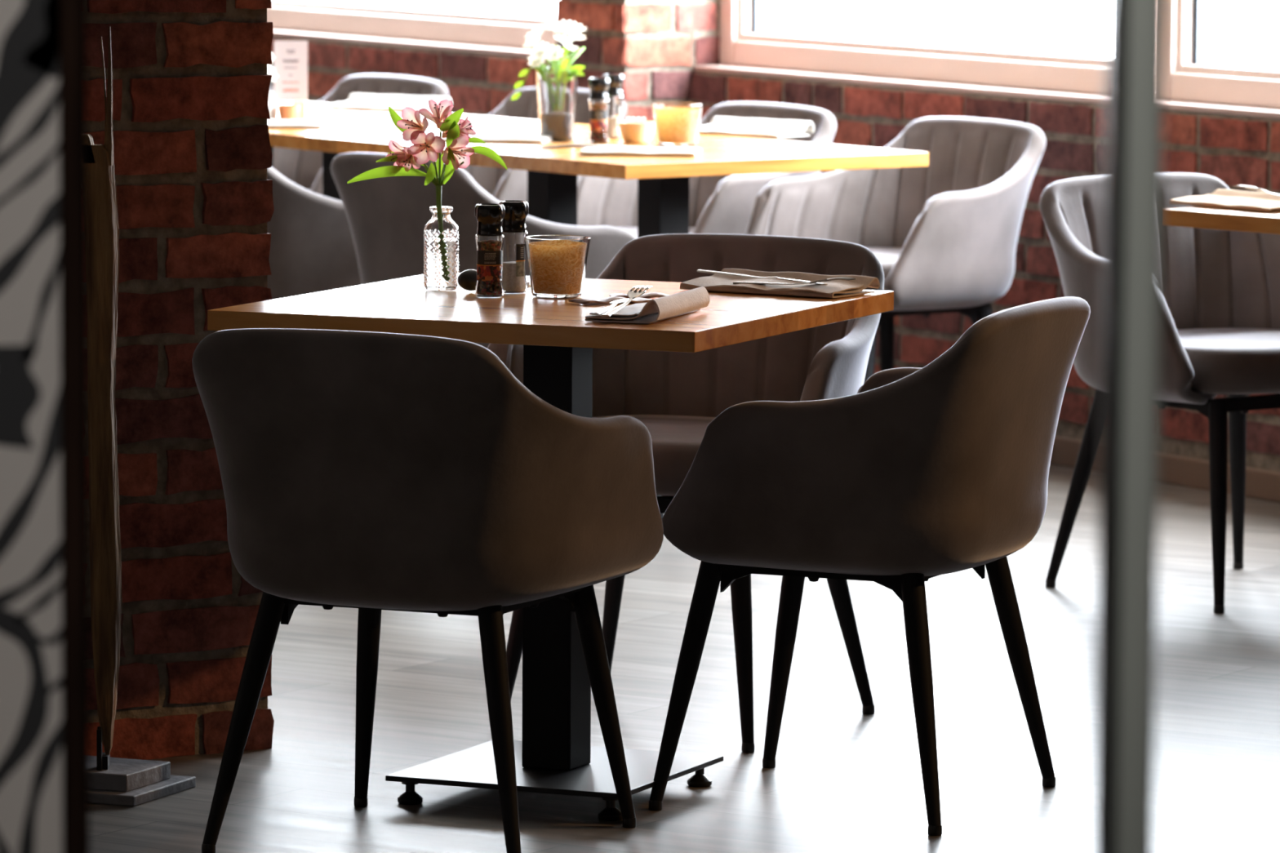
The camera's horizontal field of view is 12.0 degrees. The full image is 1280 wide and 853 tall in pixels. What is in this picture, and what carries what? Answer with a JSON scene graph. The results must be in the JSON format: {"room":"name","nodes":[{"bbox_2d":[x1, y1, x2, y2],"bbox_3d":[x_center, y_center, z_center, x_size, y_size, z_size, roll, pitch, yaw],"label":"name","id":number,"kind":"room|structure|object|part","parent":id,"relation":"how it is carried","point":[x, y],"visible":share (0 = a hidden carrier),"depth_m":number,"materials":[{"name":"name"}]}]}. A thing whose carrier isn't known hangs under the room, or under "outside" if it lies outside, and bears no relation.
{"room":"restaurant","nodes":[
{"label":"restaurant","id":0,"kind":"room"},
{"bbox_2d":[85,0,274,759],"bbox_3d":[-1.039,-0.859,9.484,0.796,2.756,0.514,-3,7,-31],"label":"wall pillar","id":1,"kind":"structure","parent":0,"point":[193,155],"depth_m":9.47,"materials":[{"name":"red brick"}]},
{"bbox_2d":[555,0,719,129],"bbox_3d":[0.079,-1.446,15.057,0.480,2.754,0.341,-3,7,-31],"label":"wall pier","id":2,"kind":"object","parent":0,"point":[649,42],"visible":0.23,"depth_m":14.92,"materials":[{"name":"red brick"}]},
{"bbox_2d":[88,463,1279,852],"bbox_3d":[-1.867,0.662,8.354,11.006,0.050,20.800,-3,7,-31],"label":"floor","id":3,"kind":"structure","parent":0,"point":[843,779],"depth_m":9.88,"materials":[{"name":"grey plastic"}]},
{"bbox_2d":[0,0,89,852],"bbox_3d":[-0.777,0.064,4.331,0.764,2.000,0.044,0,6,0],"label":"screen","id":4,"kind":"object","parent":3,"relation":"on","point":[44,642],"visible":1,"depth_m":4.31,"materials":[{"name":"grey"}]},
{"bbox_3d":[-0.402,0.066,4.331,0.015,2.000,0.044,0,6,0],"label":"edge post","id":5,"kind":"part","parent":4,"relation":"part of","materials":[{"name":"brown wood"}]},
{"bbox_2d":[88,774,195,806],"bbox_3d":[-0.852,0.543,9.216,0.300,0.016,0.200,3,7,23],"label":"slab","id":6,"kind":"object","parent":3,"relation":"on","point":[175,784],"visible":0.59,"depth_m":9.11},
{"bbox_2d":[88,755,170,791],"bbox_3d":[-0.859,0.522,9.213,0.260,0.026,0.140,3,7,23],"label":"slab","id":7,"kind":"object","parent":6,"relation":"on","point":[122,775],"visible":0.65,"depth_m":9.14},
{"bbox_2d":[86,26,122,770],"bbox_3d":[-0.812,-0.041,9.107,0.058,1.116,0.057,6,8,43],"label":"plank","id":8,"kind":"object","parent":7,"relation":"on","point":[102,221],"visible":0.96,"depth_m":9.10,"materials":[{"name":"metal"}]},
{"bbox_2d":[266,66,274,94],"bbox_3d":[-1.266,-0.555,15.927,0.556,0.778,0.608,-4,8,-37],"label":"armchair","id":9,"kind":"object","parent":3,"relation":"on","point":[272,82],"visible":0.02,"depth_m":15.85,"materials":[{"name":"fabric"}]},
{"bbox_2d":[266,166,361,299],"bbox_3d":[-0.740,-0.240,12.982,0.556,0.778,0.608,-4,8,-37],"label":"armchair","id":10,"kind":"object","parent":3,"relation":"on","point":[313,249],"visible":0.17,"depth_m":12.69,"materials":[{"name":"fabric"}]},
{"bbox_3d":[-0.754,-0.442,12.949,0.490,0.370,0.576,-4,8,-37],"label":"backrest","id":11,"kind":"part","parent":10,"relation":"part of","materials":[{"name":"fabric"}]},
{"bbox_2d":[273,74,448,195],"bbox_3d":[-0.827,-0.491,15.340,0.556,0.778,0.608,-4,8,-37],"label":"armchair","id":12,"kind":"object","parent":3,"relation":"on","point":[302,167],"visible":0.12,"depth_m":15.55,"materials":[{"name":"fabric"}]},
{"bbox_2d":[191,328,663,852],"bbox_3d":[-0.314,0.222,8.723,0.608,0.764,0.556,3,7,23],"label":"armchair","id":13,"kind":"object","parent":3,"relation":"on","point":[371,473],"visible":1,"depth_m":8.50,"materials":[{"name":"fabric"}]},
{"bbox_3d":[-0.562,0.412,8.673,0.128,0.374,0.035,-2,6,-21],"label":"leg","id":14,"kind":"part","parent":13,"relation":"part of","materials":[{"name":"black wood"}]},
{"bbox_3d":[-0.405,0.377,9.016,0.035,0.373,0.113,-1,6,-14],"label":"leg","id":15,"kind":"part","parent":13,"relation":"part of","materials":[{"name":"black wood"}]},
{"bbox_3d":[-0.321,0.024,8.685,0.576,0.363,0.490,3,7,23],"label":"backrest","id":16,"kind":"part","parent":13,"relation":"part of","materials":[{"name":"fabric"}]},
{"bbox_3d":[-0.303,0.248,8.753,0.354,0.055,0.323,3,7,23],"label":"seat frame","id":17,"kind":"part","parent":13,"relation":"part of","materials":[{"name":"black metal"}]},
{"bbox_3d":[-0.195,0.431,8.517,0.035,0.374,0.128,-2,7,-23],"label":"leg","id":18,"kind":"part","parent":13,"relation":"part of","materials":[{"name":"black metal"}]},
{"bbox_3d":[-0.055,0.395,8.868,0.113,0.373,0.035,-3,7,-29],"label":"leg","id":19,"kind":"part","parent":13,"relation":"part of","materials":[{"name":"black wood"}]},
{"bbox_2d":[268,101,588,200],"bbox_3d":[-0.791,-0.340,14.053,0.800,0.750,1.195,-4,8,-37],"label":"dining table","id":20,"kind":"object","parent":3,"relation":"on","point":[346,121],"visible":0.11,"depth_m":13.84,"materials":[{"name":"brown wood"}]},
{"bbox_2d":[267,94,277,119],"bbox_3d":[-0.849,-0.716,13.722,0.064,0.066,0.064,0,6,0],"label":"ceramic vase","id":21,"kind":"object","parent":20,"relation":"on","point":[272,103],"visible":0.27,"depth_m":13.70,"materials":[{"name":"white ceramic"}]},
{"bbox_2d":[266,52,278,97],"bbox_3d":[-0.850,-0.779,13.711,0.069,0.154,0.012,0,6,0],"label":"flower","id":22,"kind":"object","parent":21,"relation":"in","point":[273,76],"visible":0.2,"depth_m":13.71,"materials":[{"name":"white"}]},
{"bbox_2d":[277,104,300,119],"bbox_3d":[-0.791,-0.703,13.703,0.052,0.044,0.052,0,6,0],"label":"cup","id":23,"kind":"object","parent":20,"relation":"on","point":[285,111],"visible":0.77,"depth_m":13.68,"materials":[{"name":"orange glass"}]},
{"bbox_2d":[274,40,307,119],"bbox_3d":[-0.791,-0.781,13.775,0.076,0.185,0.060,0,6,-4],"label":"menu card","id":24,"kind":"object","parent":20,"relation":"on","point":[291,60],"visible":0.94,"depth_m":13.77,"materials":[{"name":"grey paper"}]},
{"bbox_2d":[266,118,334,128],"bbox_3d":[-0.826,-0.681,13.625,0.260,0.016,0.139,1,6,10],"label":"napkin","id":25,"kind":"object","parent":20,"relation":"on","point":[281,123],"visible":0.48,"depth_m":13.57,"materials":[{"name":"white paper"}]},
{"bbox_2d":[323,93,451,111],"bbox_3d":[-0.596,-0.765,14.350,0.270,0.032,0.139,4,7,30],"label":"napkin","id":26,"kind":"object","parent":20,"relation":"on","point":[362,101],"visible":0.8,"depth_m":14.36,"materials":[{"name":"white fabric"}]},
{"bbox_2d":[330,152,664,519],"bbox_3d":[-0.289,-0.174,12.385,0.556,0.778,0.608,-4,8,-37],"label":"armchair","id":27,"kind":"object","parent":3,"relation":"on","point":[388,217],"visible":0.3,"depth_m":12.18,"materials":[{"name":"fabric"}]},
{"bbox_3d":[-0.303,-0.376,12.352,0.490,0.370,0.576,-4,8,-37],"label":"backrest","id":28,"kind":"part","parent":27,"relation":"part of","materials":[{"name":"fabric"}]},
{"bbox_2d":[462,86,626,202],"bbox_3d":[-0.377,-0.425,14.743,0.556,0.778,0.608,-4,8,-37],"label":"armchair","id":29,"kind":"object","parent":3,"relation":"on","point":[502,184],"visible":0.06,"depth_m":14.94,"materials":[{"name":"fabric"}]},
{"bbox_2d":[207,273,893,821],"bbox_3d":[-0.125,0.184,9.160,0.778,0.750,0.778,3,7,23],"label":"dining table","id":30,"kind":"object","parent":3,"relation":"on","point":[555,754],"visible":0.81,"depth_m":9.09,"materials":[{"name":"brown wood"}]},
{"bbox_2d":[423,206,458,290],"bbox_3d":[-0.303,-0.272,9.285,0.055,0.126,0.055,2,6,17],"label":"glass vase","id":31,"kind":"object","parent":30,"relation":"on","point":[441,233],"visible":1,"depth_m":9.27,"materials":[{"name":"white"}]},
{"bbox_2d":[346,98,507,207],"bbox_3d":[-0.327,-0.360,9.267,0.242,0.274,0.088,-1,6,-10],"label":"alstroemeria","id":32,"kind":"object","parent":31,"relation":"in","point":[456,130],"visible":1,"depth_m":9.25,"materials":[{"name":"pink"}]},
{"bbox_3d":[-0.337,-0.342,9.278,0.138,0.236,0.043,0,6,0],"label":"stem","id":33,"kind":"part","parent":32,"relation":"part of","materials":[{"name":"green plant"}]},
{"bbox_2d":[457,269,476,291],"bbox_3d":[-0.257,-0.223,9.263,0.043,0.033,0.038,0,6,0],"label":"pebble","id":34,"kind":"object","parent":30,"relation":"on","point":[467,279],"visible":0.81,"depth_m":9.25,"materials":[{"name":"grey stone"}]},
{"bbox_2d":[474,203,505,297],"bbox_3d":[-0.227,-0.265,9.163,0.044,0.139,0.044,3,7,22],"label":"mill","id":35,"kind":"object","parent":30,"relation":"on","point":[489,237],"visible":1,"depth_m":9.15,"materials":[{"name":"clear glass"}]},
{"bbox_2d":[475,234,504,297],"bbox_3d":[-0.227,-0.243,9.166,0.044,0.094,0.044,0,6,0],"label":"jar","id":36,"kind":"object","parent":35,"relation":"on","point":[489,283],"depth_m":9.15,"materials":[{"name":"clear glass"}]},
{"bbox_2d":[484,253,496,263],"bbox_3d":[-0.225,-0.253,9.146,0.018,0.016,0.002,0,6,-5],"label":"print","id":37,"kind":"object","parent":35,"relation":"on","point":[489,258],"depth_m":9.15,"materials":[{"name":"beige"}]},
{"bbox_2d":[498,200,528,293],"bbox_3d":[-0.193,-0.273,9.238,0.044,0.139,0.044,3,7,22],"label":"mill","id":38,"kind":"object","parent":30,"relation":"on","point":[514,233],"visible":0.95,"depth_m":9.22,"materials":[{"name":"clear glass"}]},
{"bbox_2d":[502,231,527,293],"bbox_3d":[-0.193,-0.251,9.240,0.044,0.094,0.044,0,6,0],"label":"jar","id":39,"kind":"object","parent":38,"relation":"on","point":[513,258],"depth_m":9.22,"materials":[{"name":"clear glass"}]},
{"bbox_2d":[526,280,530,288],"bbox_3d":[-0.165,-0.217,9.304,0.032,0.012,0.022,0,6,0],"label":"wrapper","id":40,"kind":"object","parent":30,"relation":"on","point":[527,282],"visible":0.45,"depth_m":9.30,"materials":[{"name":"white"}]},
{"bbox_3d":[-0.127,0.517,9.195,0.385,0.008,0.390,3,7,23],"label":"plate","id":41,"kind":"part","parent":30,"relation":"part of","materials":[{"name":"black metal"}]},
{"bbox_2d":[524,235,590,297],"bbox_3d":[-0.124,-0.241,9.176,0.099,0.089,0.099,0,6,0],"label":"glass","id":42,"kind":"object","parent":30,"relation":"on","point":[557,264],"visible":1,"depth_m":9.14,"materials":[{"name":"brown"}]},
{"bbox_2d":[568,296,650,304],"bbox_3d":[-0.044,-0.189,9.076,0.115,0.009,0.050,-3,7,-28],"label":"sachet","id":43,"kind":"object","parent":30,"relation":"on","point":[606,300],"visible":0.81,"depth_m":9.06,"materials":[{"name":"white paper"}]},
{"bbox_2d":[608,292,669,298],"bbox_3d":[0.013,-0.197,9.155,0.115,0.009,0.050,0,6,-5],"label":"sachet","id":44,"kind":"object","parent":30,"relation":"on","point":[652,295],"visible":0.58,"depth_m":9.14,"materials":[{"name":"white paper"}]},
{"bbox_2d":[584,286,710,323],"bbox_3d":[0.011,-0.178,8.845,0.114,0.035,0.240,2,6,18],"label":"napkin","id":45,"kind":"object","parent":30,"relation":"on","point":[676,304],"visible":0.97,"depth_m":8.78,"materials":[{"name":"beige fabric"}]},
{"bbox_2d":[589,297,628,315],"bbox_3d":[-0.043,-0.175,8.826,0.019,0.009,0.210,2,6,13],"label":"knife","id":46,"kind":"object","parent":45,"relation":"on","point":[615,303],"visible":1,"depth_m":8.80,"materials":[{"name":"silver metal"}]},
{"bbox_3d":[-0.050,-0.171,8.787,0.015,0.009,0.130,2,6,14],"label":"handle","id":47,"kind":"part","parent":46,"relation":"part of","materials":[{"name":"silver metal"}]},
{"bbox_3d":[-0.029,-0.183,8.887,0.019,0.002,0.085,2,6,14],"label":"blade","id":48,"kind":"part","parent":46,"relation":"part of","materials":[{"name":"silver metal"}]},
{"bbox_2d":[600,285,652,317],"bbox_3d":[-0.021,-0.182,8.825,0.025,0.031,0.199,2,6,17],"label":"fork","id":49,"kind":"object","parent":45,"relation":"on","point":[632,294],"visible":1,"depth_m":8.86,"materials":[{"name":"silver metal"}]},
{"bbox_3d":[-0.031,-0.172,8.793,0.015,0.009,0.130,2,10,17],"label":"handle","id":50,"kind":"part","parent":49,"relation":"part of","materials":[{"name":"silver metal"}]},
{"bbox_2d":[680,268,879,297],"bbox_3d":[0.213,-0.220,9.291,0.270,0.025,0.144,4,7,32],"label":"napkin","id":51,"kind":"object","parent":30,"relation":"on","point":[715,282],"visible":0.98,"depth_m":9.27,"materials":[{"name":"brown fabric"}]},
{"bbox_2d":[697,269,827,284],"bbox_3d":[0.187,-0.227,9.264,0.210,0.017,0.019,3,7,22],"label":"knife","id":52,"kind":"object","parent":51,"relation":"on","point":[698,270],"visible":1,"depth_m":9.27,"materials":[{"name":"silver metal"}]},
{"bbox_3d":[0.149,-0.232,9.276,0.130,0.009,0.015,8,9,22],"label":"handle","id":53,"kind":"part","parent":52,"relation":"part of","materials":[{"name":"silver metal"}]},
{"bbox_3d":[0.245,-0.221,9.241,0.085,0.002,0.019,8,9,22],"label":"blade","id":54,"kind":"part","parent":52,"relation":"part of","materials":[{"name":"silver metal"}]},
{"bbox_2d":[733,276,856,284],"bbox_3d":[0.233,-0.221,9.233,0.200,0.018,0.025,4,7,28],"label":"fork","id":55,"kind":"object","parent":51,"relation":"on","point":[840,277],"visible":1,"depth_m":9.22,"materials":[{"name":"silver metal"}]},
{"bbox_3d":[0.202,-0.218,9.250,0.130,0.009,0.015,4,7,28],"label":"handle","id":56,"kind":"part","parent":55,"relation":"part of","materials":[{"name":"silver metal"}]},
{"bbox_2d":[297,124,928,237],"bbox_3d":[-0.072,-0.234,13.098,0.800,0.750,1.195,-4,8,-37],"label":"dining table","id":57,"kind":"object","parent":3,"relation":"on","point":[663,181],"visible":0.34,"depth_m":12.87,"materials":[{"name":"brown wood"}]},
{"bbox_2d":[434,131,552,143],"bbox_3d":[-0.317,-0.625,13.128,0.260,0.016,0.149,2,6,15],"label":"napkin","id":58,"kind":"object","parent":57,"relation":"on","point":[500,137],"visible":0.7,"depth_m":13.08,"materials":[{"name":"white paper"}]},
{"bbox_2d":[514,129,539,133],"bbox_3d":[-0.236,-0.650,13.399,0.024,0.008,0.162,4,7,30],"label":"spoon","id":59,"kind":"object","parent":57,"relation":"on","point":[526,131],"visible":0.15,"depth_m":13.37,"materials":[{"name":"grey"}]},
{"bbox_2d":[535,66,578,142],"bbox_3d":[-0.179,-0.696,13.130,0.094,0.158,0.094,0,6,0],"label":"glass vase","id":60,"kind":"object","parent":57,"relation":"on","point":[557,88],"visible":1,"depth_m":13.10,"materials":[{"name":"white"}]},
{"bbox_2d":[511,19,586,99],"bbox_3d":[-0.196,-0.780,13.128,0.163,0.198,0.124,0,6,0],"label":"bouquet","id":61,"kind":"object","parent":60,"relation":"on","point":[558,56],"visible":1,"depth_m":13.11,"materials":[{"name":"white plant"}]},
{"bbox_3d":[-0.170,-0.750,13.128,0.120,0.138,0.062,-4,7,-34],"label":"stem","id":62,"kind":"part","parent":61,"relation":"part of","materials":[{"name":"green plant"}]},
{"bbox_2d":[588,77,609,142],"bbox_3d":[-0.088,-0.681,13.081,0.044,0.139,0.044,3,7,22],"label":"mill","id":63,"kind":"object","parent":57,"relation":"on","point":[598,101],"visible":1,"depth_m":13.07,"materials":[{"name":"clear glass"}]},
{"bbox_2d":[588,98,608,142],"bbox_3d":[-0.088,-0.659,13.084,0.044,0.094,0.044,0,6,0],"label":"jar","id":64,"kind":"object","parent":63,"relation":"on","point":[598,133],"depth_m":13.07,"materials":[{"name":"clear glass"}]},
{"bbox_2d":[603,74,623,138],"bbox_3d":[-0.058,-0.697,13.240,0.044,0.139,0.044,3,7,22],"label":"mill","id":65,"kind":"object","parent":57,"relation":"on","point":[615,97],"visible":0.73,"depth_m":13.22,"materials":[{"name":"clear glass"}]},
{"bbox_2d":[608,94,623,138],"bbox_3d":[-0.058,-0.675,13.243,0.044,0.094,0.044,0,6,0],"label":"jar","id":66,"kind":"object","parent":65,"relation":"on","point":[615,101],"depth_m":13.23,"materials":[{"name":"clear glass"}]},
{"bbox_2d":[617,117,654,142],"bbox_3d":[-0.007,-0.639,13.106,0.083,0.052,0.083,0,6,0],"label":"bowl","id":67,"kind":"object","parent":57,"relation":"on","point":[631,131],"visible":1,"depth_m":13.08,"materials":[{"name":"beige ceramic"}]},
{"bbox_2d":[580,146,702,156],"bbox_3d":[0.003,-0.575,12.671,0.240,0.016,0.109,1,6,8],"label":"napkin","id":68,"kind":"object","parent":57,"relation":"on","point":[630,150],"visible":1,"depth_m":12.63,"materials":[{"name":"white fabric"}]},
{"bbox_2d":[541,144,627,149],"bbox_3d":[-0.115,-0.581,12.629,0.180,0.010,0.016,-1,6,-10],"label":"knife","id":69,"kind":"object","parent":68,"relation":"on","point":[563,145],"visible":1,"depth_m":12.62,"materials":[{"name":"grey metal"}]},
{"bbox_2d":[652,102,702,146],"bbox_3d":[0.080,-0.645,12.995,0.109,0.089,0.109,0,6,0],"label":"glass","id":70,"kind":"object","parent":57,"relation":"on","point":[676,123],"visible":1,"depth_m":12.96,"materials":[{"name":"orange glass"}]},
{"bbox_2d":[698,116,814,137],"bbox_3d":[0.239,-0.662,13.425,0.270,0.032,0.129,5,8,40],"label":"napkin","id":71,"kind":"object","parent":57,"relation":"on","point":[718,125],"visible":0.93,"depth_m":13.41,"materials":[{"name":"white paper"}]},
{"bbox_2d":[487,233,884,753],"bbox_3d":[0.078,0.093,9.889,0.608,0.778,0.556,3,7,24],"label":"armchair","id":72,"kind":"object","parent":3,"relation":"on","point":[676,395],"visible":0.3,"depth_m":10.03,"materials":[{"name":"fabric"}]},
{"bbox_3d":[-0.185,0.292,9.788,0.113,0.380,0.035,-3,7,-28],"label":"leg","id":73,"kind":"part","parent":72,"relation":"part of","materials":[{"name":"black metal"}]},
{"bbox_3d":[-0.040,0.256,10.136,0.035,0.381,0.128,-2,7,-22],"label":"leg","id":74,"kind":"part","parent":72,"relation":"part of","materials":[{"name":"black metal"}]},
{"bbox_3d":[0.057,0.043,9.836,0.471,0.092,0.452,3,7,24],"label":"seat","id":75,"kind":"part","parent":72,"relation":"part of","materials":[{"name":"fabric"}]},
{"bbox_3d":[0.066,0.126,9.866,0.354,0.056,0.323,3,7,24],"label":"seat frame","id":76,"kind":"part","parent":72,"relation":"part of","materials":[{"name":"black metal"}]},
{"bbox_3d":[0.087,-0.112,9.885,0.576,0.370,0.490,3,7,24],"label":"backrest","id":77,"kind":"part","parent":72,"relation":"part of","materials":[{"name":"fabric"}]},
{"bbox_3d":[0.162,0.311,9.634,0.035,0.380,0.113,-1,6,-13],"label":"leg","id":78,"kind":"part","parent":72,"relation":"part of","materials":[{"name":"black wood"}]},
{"bbox_3d":[0.325,0.275,9.975,0.128,0.381,0.035,-2,6,-20],"label":"leg","id":79,"kind":"part","parent":72,"relation":"part of","materials":[{"name":"black metal"}]},
{"bbox_2d":[577,102,836,238],"bbox_3d":[0.109,-0.354,14.097,0.556,0.778,0.608,-4,8,-37],"label":"armchair","id":80,"kind":"object","parent":3,"relation":"on","point":[718,204],"visible":0.21,"depth_m":14.21,"materials":[{"name":"fabric"}]},
{"bbox_3d":[0.067,-0.406,14.060,0.452,0.092,0.471,-4,8,-37],"label":"seat","id":81,"kind":"part","parent":80,"relation":"part of","materials":[{"name":"fabric"}]},
{"bbox_2d":[648,296,1090,835],"bbox_3d":[0.348,0.183,9.120,0.556,0.764,0.608,3,7,24],"label":"armchair","id":82,"kind":"object","parent":3,"relation":"on","point":[902,482],"visible":1,"depth_m":8.88,"materials":[{"name":"fabric"}]},
{"bbox_3d":[0.071,0.375,9.055,0.113,0.373,0.035,-1,6,-13],"label":"leg","id":83,"kind":"part","parent":82,"relation":"part of","materials":[{"name":"black wood"}]},
{"bbox_3d":[0.226,0.340,9.400,0.035,0.373,0.113,-3,7,-28],"label":"leg","id":84,"kind":"part","parent":82,"relation":"part of","materials":[{"name":"black metal"}]},
{"bbox_3d":[0.322,0.211,9.134,0.323,0.055,0.354,3,7,24],"label":"seat frame","id":85,"kind":"part","parent":82,"relation":"part of","materials":[{"name":"black metal"}]},
{"bbox_3d":[0.366,-0.015,9.091,0.490,0.363,0.576,3,7,24],"label":"backrest","id":86,"kind":"part","parent":82,"relation":"part of","materials":[{"name":"fabric"}]},
{"bbox_3d":[0.413,0.394,8.892,0.035,0.374,0.128,-2,6,-20],"label":"leg","id":87,"kind":"part","parent":82,"relation":"part of","materials":[{"name":"black metal"}]},
{"bbox_3d":[0.576,0.357,9.255,0.128,0.374,0.035,-2,7,-22],"label":"leg","id":88,"kind":"part","parent":82,"relation":"part of","materials":[{"name":"black metal"}]},
{"bbox_2d":[745,116,1045,383],"bbox_3d":[0.552,-0.289,13.511,0.556,0.778,0.608,-4,8,-37],"label":"armchair","id":89,"kind":"object","parent":3,"relation":"on","point":[943,234],"visible":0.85,"depth_m":13.56,"materials":[{"name":"fabric"}]},
{"bbox_3d":[0.492,-0.071,13.249,0.035,0.380,0.113,2,6,16],"label":"leg","id":90,"kind":"part","parent":89,"relation":"part of","materials":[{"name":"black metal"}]},
{"bbox_3d":[0.511,-0.341,13.473,0.452,0.092,0.471,-4,8,-37],"label":"seat","id":91,"kind":"part","parent":89,"relation":"part of","materials":[{"name":"fabric"}]},
{"bbox_3d":[0.560,-0.128,13.786,0.035,0.381,0.128,1,6,7],"label":"leg","id":92,"kind":"part","parent":89,"relation":"part of","materials":[{"name":"black metal"}]},
{"bbox_3d":[0.569,-0.493,13.500,0.490,0.370,0.576,-4,8,-37],"label":"backrest","id":93,"kind":"part","parent":89,"relation":"part of","materials":[{"name":"fabric"}]},
{"bbox_3d":[0.529,-0.257,13.496,0.323,0.056,0.354,-4,8,-37],"label":"seat frame","id":94,"kind":"part","parent":89,"relation":"part of","materials":[{"name":"black metal"}]},
{"bbox_3d":[0.801,-0.093,13.468,0.128,0.381,0.035,1,6,9],"label":"leg","id":95,"kind":"part","parent":89,"relation":"part of","materials":[{"name":"black metal"}]},
{"bbox_2d":[1094,0,1164,852],"bbox_3d":[0.268,-0.192,3.296,0.030,2.740,0.044,0,6,0],"label":"post","id":96,"kind":"object","parent":3,"relation":"on","point":[1135,29],"visible":1,"depth_m":3.30,"materials":[{"name":"grey metal"}]},
{"bbox_2d":[1039,173,1279,613],"bbox_3d":[1.097,-0.077,11.547,0.608,0.778,0.556,-4,8,-36],"label":"armchair","id":97,"kind":"object","parent":3,"relation":"on","point":[1220,331],"visible":0.62,"depth_m":11.57,"materials":[{"name":"fabric"}]},
{"bbox_3d":[0.839,0.108,11.578,0.128,0.381,0.035,1,6,8],"label":"leg","id":98,"kind":"part","parent":97,"relation":"part of","materials":[{"name":"black metal"}]},
{"bbox_3d":[1.087,-0.282,11.540,0.576,0.370,0.490,-4,8,-36],"label":"backrest","id":99,"kind":"part","parent":97,"relation":"part of","materials":[{"name":"fabric"}]},
{"bbox_3d":[1.072,0.141,11.280,0.035,0.380,0.113,0,6,1],"label":"leg","id":100,"kind":"part","parent":97,"relation":"part of","materials":[{"name":"black metal"}]},
{"bbox_3d":[1.114,-0.045,11.527,0.354,0.056,0.323,-4,8,-36],"label":"seat frame","id":101,"kind":"part","parent":97,"relation":"part of","materials":[{"name":"black metal"}]},
{"bbox_3d":[1.128,-0.128,11.499,0.471,0.092,0.452,-4,8,-36],"label":"seat","id":102,"kind":"part","parent":97,"relation":"part of","materials":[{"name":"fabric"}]},
{"bbox_3d":[1.161,0.085,11.814,0.035,0.381,0.128,1,6,9],"label":"leg","id":103,"kind":"part","parent":97,"relation":"part of","materials":[{"name":"black metal"}]},
{"bbox_2d":[1161,206,1279,234],"bbox_3d":[1.653,-0.003,11.010,0.800,0.750,1.200,-5,8,-42],"label":"dining table","id":104,"kind":"object","parent":3,"relation":"on","point":[1201,217],"visible":0.73,"depth_m":11.05,"materials":[{"name":"brown wood"}]},
{"bbox_2d":[1168,188,1279,212],"bbox_3d":[1.118,-0.417,11.198,0.139,0.024,0.270,-4,8,-38],"label":"napkin","id":105,"kind":"object","parent":104,"relation":"on","point":[1222,198],"visible":1,"depth_m":11.21,"materials":[{"name":"white fabric"}]},
{"bbox_2d":[1233,185,1279,195],"bbox_3d":[1.173,-0.430,11.177,0.199,0.031,0.025,-4,7,-35],"label":"fork","id":106,"kind":"object","parent":105,"relation":"on","point":[1241,186],"visible":1,"depth_m":11.13,"materials":[{"name":"silver metal"}]},
{"bbox_2d":[267,0,1279,472],"bbox_3d":[2.705,-1.000,10.978,0.310,2.750,20.400,-3,7,-31],"label":"wall","id":107,"kind":"structure","parent":0,"point":[1233,149],"depth_m":13.94,"materials":[{"name":"red brick"}]},
{"bbox_2d":[272,29,532,57],"bbox_3d":[-1.340,-1.155,17.455,0.106,0.012,5.166,-3,7,-31],"label":"trim","id":108,"kind":"structure","parent":107,"relation":"attached to","point":[280,33],"depth_m":16.22,"materials":[{"name":"beige"}]},
{"bbox_2d":[266,0,559,49],"bbox_3d":[-0.528,-1.800,16.171,0.075,1.550,2.270,-3,7,-31],"label":"window","id":109,"kind":"structure","parent":107,"relation":"in","point":[508,31],"depth_m":16.33,"materials":[{"name":"beige"}]},
{"bbox_2d":[719,0,1105,95],"bbox_3d":[0.694,-1.582,14.181,0.075,1.550,1.780,-3,7,-31],"label":"window","id":110,"kind":"structure","parent":107,"relation":"in","point":[743,42],"depth_m":14.33,"materials":[{"name":"beige"}]},
{"bbox_2d":[693,64,1279,118],"bbox_3d":[4.058,-0.192,8.659,0.106,0.012,14.906,-3,7,-31],"label":"trim","id":111,"kind":"structure","parent":107,"relation":"attached to","point":[1058,95],"depth_m":13.96,"materials":[{"name":"beige"}]},
{"bbox_2d":[1050,435,1279,502],"bbox_3d":[3.996,0.599,8.711,0.026,0.062,14.910,-3,7,-31],"label":"baseboard","id":112,"kind":"structure","parent":107,"relation":"attached to","point":[1260,484],"depth_m":13.25,"materials":[{"name":"brown wood"}]},
{"bbox_2d":[1164,0,1279,109],"bbox_3d":[1.628,-1.415,12.658,0.075,1.550,1.750,-3,7,-31],"label":"window","id":113,"kind":"structure","parent":107,"relation":"in","point":[1186,79],"depth_m":13.35,"materials":[{"name":"beige"}]}
]}

